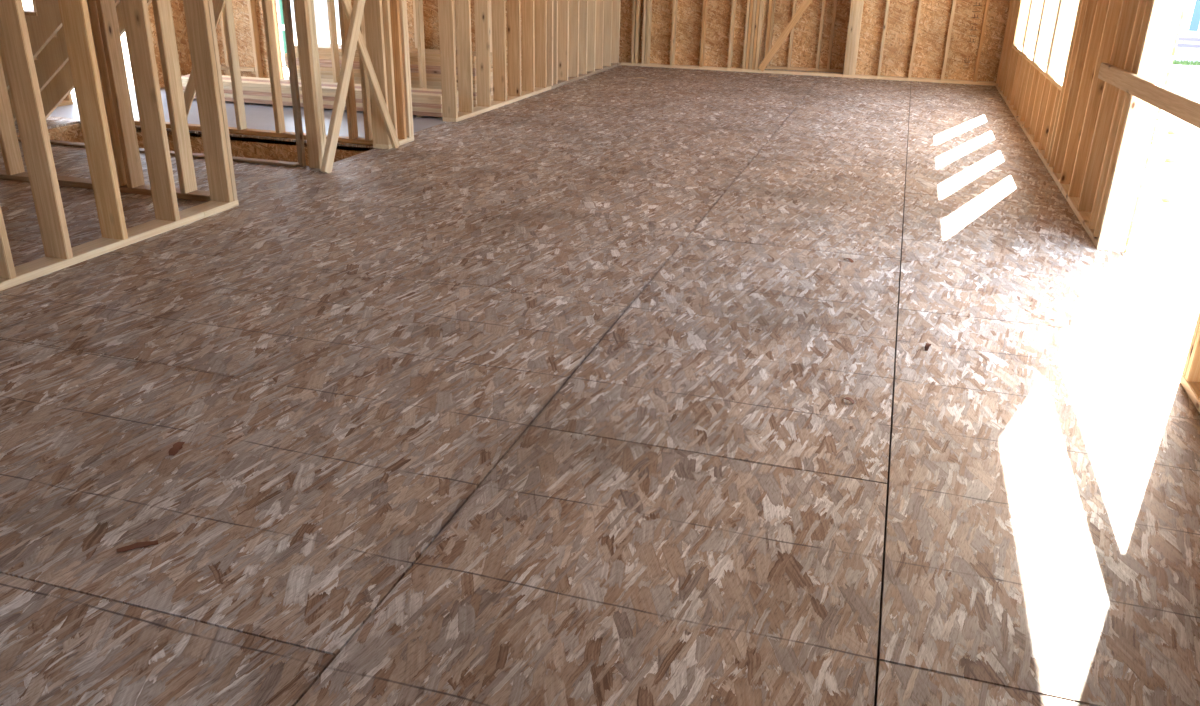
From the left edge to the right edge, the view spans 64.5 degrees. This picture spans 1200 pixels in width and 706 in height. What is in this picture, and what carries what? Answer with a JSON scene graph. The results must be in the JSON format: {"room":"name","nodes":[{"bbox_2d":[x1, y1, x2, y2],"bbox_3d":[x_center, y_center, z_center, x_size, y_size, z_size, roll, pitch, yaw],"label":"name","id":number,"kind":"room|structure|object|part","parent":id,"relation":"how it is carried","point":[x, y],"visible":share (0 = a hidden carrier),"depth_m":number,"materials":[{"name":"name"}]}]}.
{"room":"construction site","nodes":[
{"label":"construction site","id":0,"kind":"room"},
{"bbox_2d":[0,0,210,201],"bbox_3d":[-4.163,-2.454,5.959,3.820,2.699,0.115,8,24,15],"label":"wall","id":1,"kind":"structure","parent":0,"point":[102,13],"depth_m":5.91,"materials":[{"name":"brown wood"}]},
{"bbox_3d":[-4.192,-1.227,6.473,3.820,0.038,0.115,8,24,15],"label":"plate","id":2,"kind":"part","parent":1,"relation":"part of","materials":[{"name":"brown wood"}]},
{"bbox_2d":[0,0,238,290],"bbox_3d":[-3.218,-0.990,2.512,0.140,2.698,6.457,8,24,15],"label":"wall","id":3,"kind":"structure","parent":0,"point":[15,43],"depth_m":4.91,"materials":[{"name":"brown wood"}]},
{"bbox_3d":[-3.293,0.295,2.885,0.140,0.038,6.140,8,24,15],"label":"plate","id":4,"kind":"part","parent":3,"relation":"part of","materials":[{"name":"brown wood"}]},
{"bbox_3d":[-2.339,-0.877,5.740,0.140,0.038,0.314,8,24,15],"label":"plate","id":5,"kind":"part","parent":3,"relation":"part of","materials":[{"name":"brown wood"}]},
{"bbox_2d":[57,0,191,106],"bbox_3d":[-6.311,-2.190,5.793,0.105,3.150,11.300,8,24,15],"label":"wall","id":6,"kind":"structure","parent":0,"point":[177,6],"depth_m":10.74,"materials":[{"name":"brown wood"}]},
{"bbox_3d":[-6.626,-0.803,5.325,0.090,0.038,9.280,8,24,15],"label":"plate","id":7,"kind":"part","parent":6,"relation":"part of","materials":[{"name":"brown wood"}]},
{"bbox_2d":[134,0,372,144],"bbox_3d":[-3.067,-3.112,7.620,2.680,2.721,0.124,8,24,15],"label":"wall","id":8,"kind":"structure","parent":0,"point":[225,6],"depth_m":7.80,"materials":[{"name":"brown wood"}]},
{"bbox_2d":[17,123,371,165],"bbox_3d":[-3.369,-1.515,7.825,3.020,0.402,0.910,8,24,15],"label":"trim","id":9,"kind":"structure","parent":8,"relation":"attached to","point":[280,151],"depth_m":8.09,"materials":[{"name":"brown wood"}]},
{"bbox_3d":[-3.091,-1.901,8.145,2.680,0.038,0.090,8,24,15],"label":"plate","id":10,"kind":"part","parent":8,"relation":"part of","materials":[{"name":"brown wood"}]},
{"bbox_2d":[212,0,492,78],"bbox_3d":[-2.923,-3.983,10.263,3.925,3.150,0.104,8,24,15],"label":"wall","id":11,"kind":"structure","parent":0,"point":[248,14],"depth_m":10.73,"materials":[{"name":"brown wood"}]},
{"bbox_2d":[327,0,426,88],"bbox_3d":[-2.104,-3.816,9.326,1.730,2.699,0.090,8,24,15],"label":"wall","id":12,"kind":"structure","parent":0,"point":[330,3],"depth_m":9.63,"materials":[{"name":"brown wood"}]},
{"bbox_2d":[364,0,413,148],"bbox_3d":[-1.644,-2.990,7.378,0.140,2.698,2.280,8,24,15],"label":"wall","id":13,"kind":"structure","parent":0,"point":[386,21],"depth_m":7.55,"materials":[{"name":"brown wood"}]},
{"bbox_2d":[320,0,364,172],"bbox_3d":[-1.746,-2.517,6.888,0.038,2.242,1.308,8,24,15],"label":"board","id":14,"kind":"object","parent":13,"relation":"attached to","point":[358,5],"visible":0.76,"depth_m":6.81,"materials":[{"name":"brown wood"}]},
{"bbox_2d":[340,0,399,148],"bbox_3d":[-1.766,-2.263,7.056,0.033,1.632,0.859,9,24,18],"label":"board","id":15,"kind":"object","parent":13,"relation":"attached to","point":[346,4],"visible":0.92,"depth_m":7.25,"materials":[{"name":"brown wood"}]},
{"bbox_3d":[-1.694,-1.736,7.827,0.140,0.038,0.435,8,24,15],"label":"plate","id":16,"kind":"part","parent":13,"relation":"part of","materials":[{"name":"brown wood"}]},
{"bbox_2d":[438,0,620,121],"bbox_3d":[-0.459,-4.358,11.297,0.154,3.150,6.340,8,24,15],"label":"wall","id":17,"kind":"structure","parent":0,"point":[539,46],"depth_m":10.32,"materials":[{"name":"brown wood"}]},
{"bbox_3d":[-1.025,-2.663,10.078,0.140,0.038,2.620,8,24,15],"label":"plate","id":18,"kind":"part","parent":17,"relation":"part of","materials":[{"name":"brown wood"}]},
{"bbox_3d":[-0.200,-3.676,12.546,0.140,0.038,2.955,8,24,15],"label":"plate","id":19,"kind":"part","parent":17,"relation":"part of","materials":[{"name":"brown wood"}]},
{"bbox_2d":[0,65,1199,705],"bbox_3d":[-1.250,-1.413,7.193,9.230,0.050,16.200,8,24,15],"label":"floor","id":20,"kind":"structure","parent":0,"point":[535,400],"depth_m":3.22,"materials":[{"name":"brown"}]},
{"bbox_2d":[0,0,151,121],"bbox_3d":[-3.825,-2.934,7.406,3.254,2.482,0.820,8,24,15],"label":"staircase","id":21,"kind":"structure","parent":20,"relation":"on","point":[44,22],"depth_m":7.81,"materials":[{"name":"brown wood"}]},
{"bbox_2d":[116,540,157,551],"bbox_3d":[-1.226,0.512,2.521,0.100,0.006,0.027,-9,25,-24],"label":"chip","id":22,"kind":"object","parent":20,"relation":"on","point":[148,543],"visible":1,"depth_m":2.52,"materials":[{"name":"brown wood"}]},
{"bbox_2d":[17,137,297,166],"bbox_3d":[-3.555,-1.564,7.335,2.810,0.019,0.080,8,24,15],"label":"plank","id":23,"kind":"object","parent":20,"relation":"on","point":[53,142],"visible":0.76,"depth_m":7.09,"materials":[{"name":"brown wood"}]},
{"bbox_2d":[168,442,184,454],"bbox_3d":[-1.341,0.301,3.016,0.036,0.007,0.085,0,23,-2],"label":"chip","id":24,"kind":"object","parent":20,"relation":"on","point":[177,446],"visible":1,"depth_m":3.01,"materials":[{"name":"brown wood"}]},
{"bbox_2d":[282,0,325,168],"bbox_3d":[-2.076,-2.615,6.459,0.190,2.698,0.118,8,24,15],"label":"post","id":25,"kind":"object","parent":20,"relation":"on","point":[304,10],"visible":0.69,"depth_m":6.71,"materials":[{"name":"brown wood"}]},
{"bbox_2d":[194,95,442,116],"bbox_3d":[-2.948,-2.487,9.502,3.062,0.038,0.139,8,24,15],"label":"board","id":26,"kind":"object","parent":20,"relation":"on","point":[420,113],"visible":0.29,"depth_m":9.38,"materials":[{"name":"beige wood"}]},
{"bbox_2d":[183,90,441,112],"bbox_3d":[-2.949,-2.524,9.487,3.066,0.038,0.139,8,24,15],"label":"board","id":27,"kind":"object","parent":26,"relation":"on","point":[423,109],"visible":0.29,"depth_m":9.42,"materials":[{"name":"brown wood"}]},
{"bbox_2d":[183,86,441,108],"bbox_3d":[-2.948,-2.560,9.472,3.065,0.038,0.139,8,24,15],"label":"board","id":28,"kind":"object","parent":27,"relation":"on","point":[426,105],"visible":0.26,"depth_m":9.40,"materials":[{"name":"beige wood"}]},
{"bbox_2d":[182,82,441,103],"bbox_3d":[-2.929,-2.594,9.452,3.028,0.038,0.139,8,24,15],"label":"board","id":29,"kind":"object","parent":28,"relation":"on","point":[415,100],"visible":0.37,"depth_m":9.39,"materials":[{"name":"brown wood"}]},
{"bbox_2d":[181,77,441,99],"bbox_3d":[-2.930,-2.631,9.437,3.032,0.038,0.139,8,24,15],"label":"board","id":30,"kind":"object","parent":29,"relation":"on","point":[418,95],"visible":0.29,"depth_m":9.41,"materials":[{"name":"brown wood"}]},
{"bbox_2d":[842,397,853,403],"bbox_3d":[0.899,0.170,3.446,0.018,0.013,0.045,-20,30,-40],"label":"chip","id":31,"kind":"object","parent":20,"relation":"on","point":[846,398],"visible":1,"depth_m":3.44,"materials":[{"name":"brown wood"}]},
{"bbox_2d":[925,343,930,350],"bbox_3d":[1.357,-0.029,3.936,0.024,0.021,0.055,12,25,24],"label":"chip","id":32,"kind":"object","parent":20,"relation":"on","point":[927,345],"visible":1,"depth_m":3.92,"materials":[{"name":"brown wood"}]},
{"bbox_3d":[-2.287,-2.706,10.111,2.201,0.038,0.225,8,24,15],"label":"board","id":33,"kind":"object","parent":20,"relation":"on","visible":0},
{"bbox_3d":[-2.289,-2.743,10.097,2.205,0.038,0.225,8,24,15],"label":"board","id":34,"kind":"object","parent":33,"relation":"on","visible":0},
{"bbox_3d":[-2.280,-2.779,10.079,2.190,0.038,0.225,8,24,15],"label":"board","id":35,"kind":"object","parent":34,"relation":"on","visible":0},
{"bbox_3d":[-2.266,-2.813,10.060,2.162,0.038,0.225,8,24,15],"label":"board","id":36,"kind":"object","parent":35,"relation":"on","visible":0},
{"bbox_2d":[289,77,476,91],"bbox_3d":[-2.275,-2.851,10.048,2.182,0.038,0.225,8,24,15],"label":"board","id":37,"kind":"object","parent":36,"relation":"on","point":[299,78],"visible":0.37,"depth_m":9.84,"materials":[{"name":"brown wood"}]},
{"bbox_2d":[297,73,476,87],"bbox_3d":[-2.268,-2.886,10.031,2.168,0.038,0.225,8,24,15],"label":"board","id":38,"kind":"object","parent":37,"relation":"on","point":[298,74],"visible":0.16,"depth_m":9.83,"materials":[{"name":"brown wood"}]},
{"bbox_2d":[297,69,475,83],"bbox_3d":[-2.263,-2.922,10.014,2.161,0.038,0.225,8,24,15],"label":"board","id":39,"kind":"object","parent":38,"relation":"on","point":[298,70],"visible":0.16,"depth_m":9.81,"materials":[{"name":"brown wood"}]},
{"bbox_2d":[287,65,475,79],"bbox_3d":[-2.276,-2.961,10.003,2.189,0.038,0.225,8,24,15],"label":"board","id":40,"kind":"object","parent":39,"relation":"on","point":[298,67],"visible":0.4,"depth_m":9.80,"materials":[{"name":"brown wood"}]},
{"bbox_2d":[285,61,475,75],"bbox_3d":[-2.282,-2.998,9.989,2.203,0.038,0.225,8,24,15],"label":"board","id":41,"kind":"object","parent":40,"relation":"on","point":[286,62],"visible":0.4,"depth_m":9.79,"materials":[{"name":"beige wood"}]},
{"bbox_2d":[285,57,475,71],"bbox_3d":[-2.280,-3.034,9.974,2.202,0.038,0.225,8,24,15],"label":"board","id":42,"kind":"object","parent":41,"relation":"on","point":[286,58],"visible":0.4,"depth_m":9.78,"materials":[{"name":"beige wood"}]},
{"bbox_2d":[284,53,475,67],"bbox_3d":[-2.281,-3.071,9.959,2.205,0.038,0.225,8,24,15],"label":"board","id":43,"kind":"object","parent":42,"relation":"on","point":[285,54],"visible":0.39,"depth_m":9.76,"materials":[{"name":"brown wood"}]},
{"bbox_2d":[295,50,475,63],"bbox_3d":[-2.257,-3.104,9.938,2.157,0.038,0.225,8,24,15],"label":"board","id":44,"kind":"object","parent":43,"relation":"on","point":[296,51],"visible":0.16,"depth_m":9.73,"materials":[{"name":"brown wood"}]},
{"bbox_2d":[295,45,475,59],"bbox_3d":[-2.261,-3.141,9.924,2.168,0.038,0.225,8,24,15],"label":"board","id":45,"kind":"object","parent":44,"relation":"on","point":[412,53],"visible":0.18,"depth_m":9.78,"materials":[{"name":"brown wood"}]},
{"bbox_3d":[-2.851,-2.589,9.750,3.034,0.038,0.139,8,24,15],"label":"board","id":46,"kind":"object","parent":20,"relation":"on","visible":0},
{"bbox_3d":[-2.863,-2.627,9.739,3.063,0.038,0.139,8,24,15],"label":"board","id":47,"kind":"object","parent":46,"relation":"on","visible":0},
{"bbox_3d":[-2.869,-2.665,9.727,3.077,0.038,0.139,8,24,15],"label":"board","id":48,"kind":"object","parent":47,"relation":"on","visible":0},
{"bbox_3d":[-2.885,-2.704,9.716,3.112,0.037,0.139,8,24,15],"label":"board","id":49,"kind":"object","parent":48,"relation":"on","visible":0},
{"bbox_2d":[189,74,457,94],"bbox_3d":[-2.868,-2.737,9.695,3.078,0.038,0.139,8,24,15],"label":"board","id":50,"kind":"object","parent":49,"relation":"on","point":[256,78],"visible":0.16,"depth_m":9.70,"materials":[{"name":"brown wood"}]},
{"bbox_3d":[-2.211,-2.790,10.314,2.185,0.038,0.225,8,24,15],"label":"board","id":51,"kind":"object","parent":20,"relation":"on","visible":0},
{"bbox_3d":[-2.206,-2.825,10.298,2.176,0.038,0.225,8,24,15],"label":"board","id":52,"kind":"object","parent":51,"relation":"on","visible":0},
{"bbox_3d":[-2.205,-2.862,10.282,2.174,0.038,0.225,8,24,15],"label":"board","id":53,"kind":"object","parent":52,"relation":"on","visible":0},
{"bbox_3d":[-2.197,-2.897,10.265,2.160,0.038,0.225,8,24,15],"label":"board","id":54,"kind":"object","parent":53,"relation":"on","visible":0},
{"bbox_3d":[-2.218,-2.937,10.256,2.206,0.038,0.225,8,24,15],"label":"board","id":55,"kind":"object","parent":54,"relation":"on","visible":0},
{"bbox_3d":[-2.202,-2.971,10.237,2.175,0.038,0.225,8,24,15],"label":"board","id":56,"kind":"object","parent":55,"relation":"on","visible":0},
{"bbox_3d":[-2.198,-3.007,10.220,2.167,0.038,0.225,8,24,15],"label":"board","id":57,"kind":"object","parent":56,"relation":"on","visible":0},
{"bbox_3d":[-2.207,-3.045,10.208,2.189,0.038,0.225,8,24,15],"label":"board","id":58,"kind":"object","parent":57,"relation":"on","visible":0},
{"bbox_3d":[-2.210,-3.082,10.194,2.197,0.038,0.225,8,24,15],"label":"board","id":59,"kind":"object","parent":58,"relation":"on","visible":0},
{"bbox_3d":[-2.204,-3.118,10.177,2.186,0.038,0.225,8,24,15],"label":"board","id":60,"kind":"object","parent":59,"relation":"on","visible":0},
{"bbox_3d":[-2.203,-3.154,10.162,2.186,0.038,0.225,8,24,15],"label":"board","id":61,"kind":"object","parent":60,"relation":"on","visible":0},
{"bbox_3d":[-2.189,-3.189,10.143,2.158,0.038,0.225,8,24,15],"label":"board","id":62,"kind":"object","parent":61,"relation":"on","visible":0},
{"bbox_2d":[318,43,491,56],"bbox_3d":[-2.194,-3.226,10.129,2.169,0.038,0.225,8,24,15],"label":"board","id":63,"kind":"object","parent":62,"relation":"on","point":[322,44],"visible":0.08,"depth_m":10.04,"materials":[{"name":"brown wood"}]},
{"bbox_3d":[-1.681,-2.345,9.307,0.040,0.018,0.400,8,24,15],"label":"spacer","id":64,"kind":"object","parent":20,"relation":"on","visible":0},
{"bbox_3d":[-2.914,-2.540,9.631,3.080,0.038,0.139,8,24,15],"label":"board","id":65,"kind":"object","parent":64,"relation":"on","visible":0},
{"bbox_3d":[-2.894,-2.574,9.610,3.038,0.038,0.139,8,24,15],"label":"board","id":66,"kind":"object","parent":65,"relation":"on","visible":0},
{"bbox_3d":[-2.902,-2.612,9.598,3.058,0.038,0.139,8,24,15],"label":"board","id":67,"kind":"object","parent":66,"relation":"on","visible":0},
{"bbox_3d":[-2.893,-2.647,9.579,3.041,0.037,0.139,8,24,15],"label":"board","id":68,"kind":"object","parent":67,"relation":"on","visible":0},
{"bbox_2d":[181,75,441,93],"bbox_3d":[-2.901,-2.684,9.567,3.059,0.038,0.139,8,24,15],"label":"board","id":69,"kind":"object","parent":68,"relation":"on","point":[225,78],"visible":0.08,"depth_m":9.57,"materials":[{"name":"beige wood"}]},
{"bbox_2d":[22,0,1199,342],"bbox_3d":[5.866,-5.484,18.418,120.000,0.001,100.000,8,24,15],"label":"ground","id":70,"kind":"structure","parent":0,"point":[1164,242],"depth_m":8.20,"materials":[{"name":"white"}]},
{"bbox_2d":[278,0,286,66],"bbox_3d":[-5.395,-6.540,15.977,0.221,3.350,0.221,8,24,15],"label":"scaffold pole","id":71,"kind":"object","parent":70,"relation":"on","point":[280,1],"visible":0.33,"depth_m":16.32,"materials":[{"name":"teal paint"}]},
{"bbox_2d":[276,0,338,19],"bbox_3d":[-8.315,-14.019,30.968,12.800,5.450,9.000,8,24,15],"label":"neighbouring house","id":72,"kind":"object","parent":70,"relation":"on","point":[321,12],"visible":0.02,"depth_m":27.99,"materials":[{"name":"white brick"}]},
{"bbox_2d":[1161,197,1171,201],"bbox_3d":[5.056,-1.368,8.502,0.080,0.051,0.084,-7,24,-18],"label":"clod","id":73,"kind":"object","parent":70,"relation":"on","point":[1167,199],"visible":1,"depth_m":8.47,"materials":[{"name":"beige soil"}]},
{"bbox_2d":[1164,157,1174,162],"bbox_3d":[6.124,-2.071,10.232,0.095,0.059,0.097,-1,23,-5],"label":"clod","id":74,"kind":"object","parent":70,"relation":"on","point":[1169,160],"visible":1,"depth_m":10.20,"materials":[{"name":"beige soil"}]},
{"bbox_2d":[1167,129,1176,134],"bbox_3d":[7.189,-2.775,11.958,0.098,0.072,0.122,15,26,29],"label":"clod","id":75,"kind":"object","parent":70,"relation":"on","point":[1172,132],"visible":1,"depth_m":11.93,"materials":[{"name":"beige soil"}]},
{"bbox_2d":[1172,58,1199,65],"bbox_3d":[14.265,-6.176,20.419,4.243,0.090,0.826,8,24,15],"label":"grass","id":76,"kind":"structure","parent":70,"relation":"on","point":[1176,62],"depth_m":20.66,"materials":[{"name":"green plant"}]},
{"bbox_2d":[1173,0,1199,61],"bbox_3d":[18.282,-10.117,23.115,10.800,5.450,10.000,8,24,15],"label":"neighbouring house","id":77,"kind":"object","parent":70,"relation":"on","point":[1188,45],"visible":0.32,"depth_m":21.01,"materials":[{"name":"white"}]},
{"bbox_3d":[13.054,-7.680,20.669,0.175,1.300,0.010,8,24,15],"label":"pane","id":78,"kind":"part","parent":77,"relation":"part of","materials":[{"name":"clear glass"}]},
{"bbox_2d":[619,0,1009,85],"bbox_3d":[2.809,-5.033,13.090,5.560,3.150,0.770,8,24,15],"label":"wall","id":79,"kind":"structure","parent":0,"point":[937,41],"depth_m":13.22,"materials":[{"name":"brown wood"}]},
{"bbox_2d":[758,0,811,71],"bbox_3d":[2.831,-4.781,12.728,1.276,2.021,0.036,8,24,15],"label":"board","id":80,"kind":"object","parent":79,"relation":"attached to","point":[806,3],"visible":1,"depth_m":12.99,"materials":[{"name":"brown wood"}]},
{"bbox_3d":[2.962,-4.086,13.700,1.200,0.038,0.090,8,24,15],"label":"plate","id":81,"kind":"part","parent":79,"relation":"part of","materials":[{"name":"brown wood"}]},
{"bbox_3d":[2.764,-3.889,13.219,5.110,0.038,0.140,8,24,15],"label":"plate","id":82,"kind":"part","parent":79,"relation":"part of","materials":[{"name":"brown wood"}]},
{"bbox_2d":[995,0,1199,412],"bbox_3d":[3.112,-1.870,5.547,0.152,3.150,16.200,8,24,15],"label":"wall","id":83,"kind":"structure","parent":0,"point":[1094,138],"depth_m":6.07,"materials":[{"name":"brown wood"}]},
{"bbox_3d":[4.541,-3.823,9.747,0.140,1.428,0.046,8,24,15],"label":"window post","id":84,"kind":"part","parent":83,"relation":"part of","materials":[{"name":"beige wood"}]},
{"bbox_3d":[4.250,-3.465,8.876,0.140,1.428,0.046,8,24,15],"label":"window post","id":85,"kind":"part","parent":83,"relation":"part of","materials":[{"name":"beige wood"}]},
{"bbox_3d":[4.231,-2.785,9.148,0.140,0.038,4.210,8,24,15],"label":"window sill plate","id":86,"kind":"part","parent":83,"relation":"part of","materials":[{"name":"brown wood"}]},
{"bbox_3d":[4.236,-3.448,8.834,0.140,1.428,0.046,8,24,15],"label":"window post","id":87,"kind":"part","parent":83,"relation":"part of","materials":[{"name":"beige wood"}]},
{"bbox_3d":[4.222,-3.431,8.793,0.140,1.428,0.046,8,24,15],"label":"window post","id":88,"kind":"part","parent":83,"relation":"part of","materials":[{"name":"beige wood"}]},
{"bbox_3d":[3.931,-3.073,7.921,0.140,1.428,0.046,8,24,15],"label":"window post","id":89,"kind":"part","parent":83,"relation":"part of","materials":[{"name":"beige wood"}]},
{"bbox_3d":[3.917,-3.056,7.880,0.140,1.428,0.046,8,24,15],"label":"window post","id":90,"kind":"part","parent":83,"relation":"part of","materials":[{"name":"beige wood"}]},
{"bbox_3d":[4.062,-2.054,8.905,0.140,0.038,8.050,8,24,15],"label":"plate","id":91,"kind":"part","parent":83,"relation":"part of","materials":[{"name":"brown wood"}]},
{"bbox_3d":[3.903,-3.039,7.838,0.140,1.428,0.046,8,24,15],"label":"window post","id":92,"kind":"part","parent":83,"relation":"part of","materials":[{"name":"beige wood"}]},
{"bbox_2d":[1098,62,1199,128],"bbox_3d":[2.564,-1.145,4.297,0.037,0.093,3.341,8,22,15],"label":"guard rail","id":93,"kind":"object","parent":83,"relation":"attached to","point":[1185,107],"visible":1,"depth_m":4.46,"materials":[{"name":"brown wood"}]},
{"bbox_3d":[1.498,1.097,1.234,0.140,0.038,5.470,8,24,15],"label":"plate","id":94,"kind":"part","parent":83,"relation":"part of","materials":[{"name":"brown wood"}]}
]}

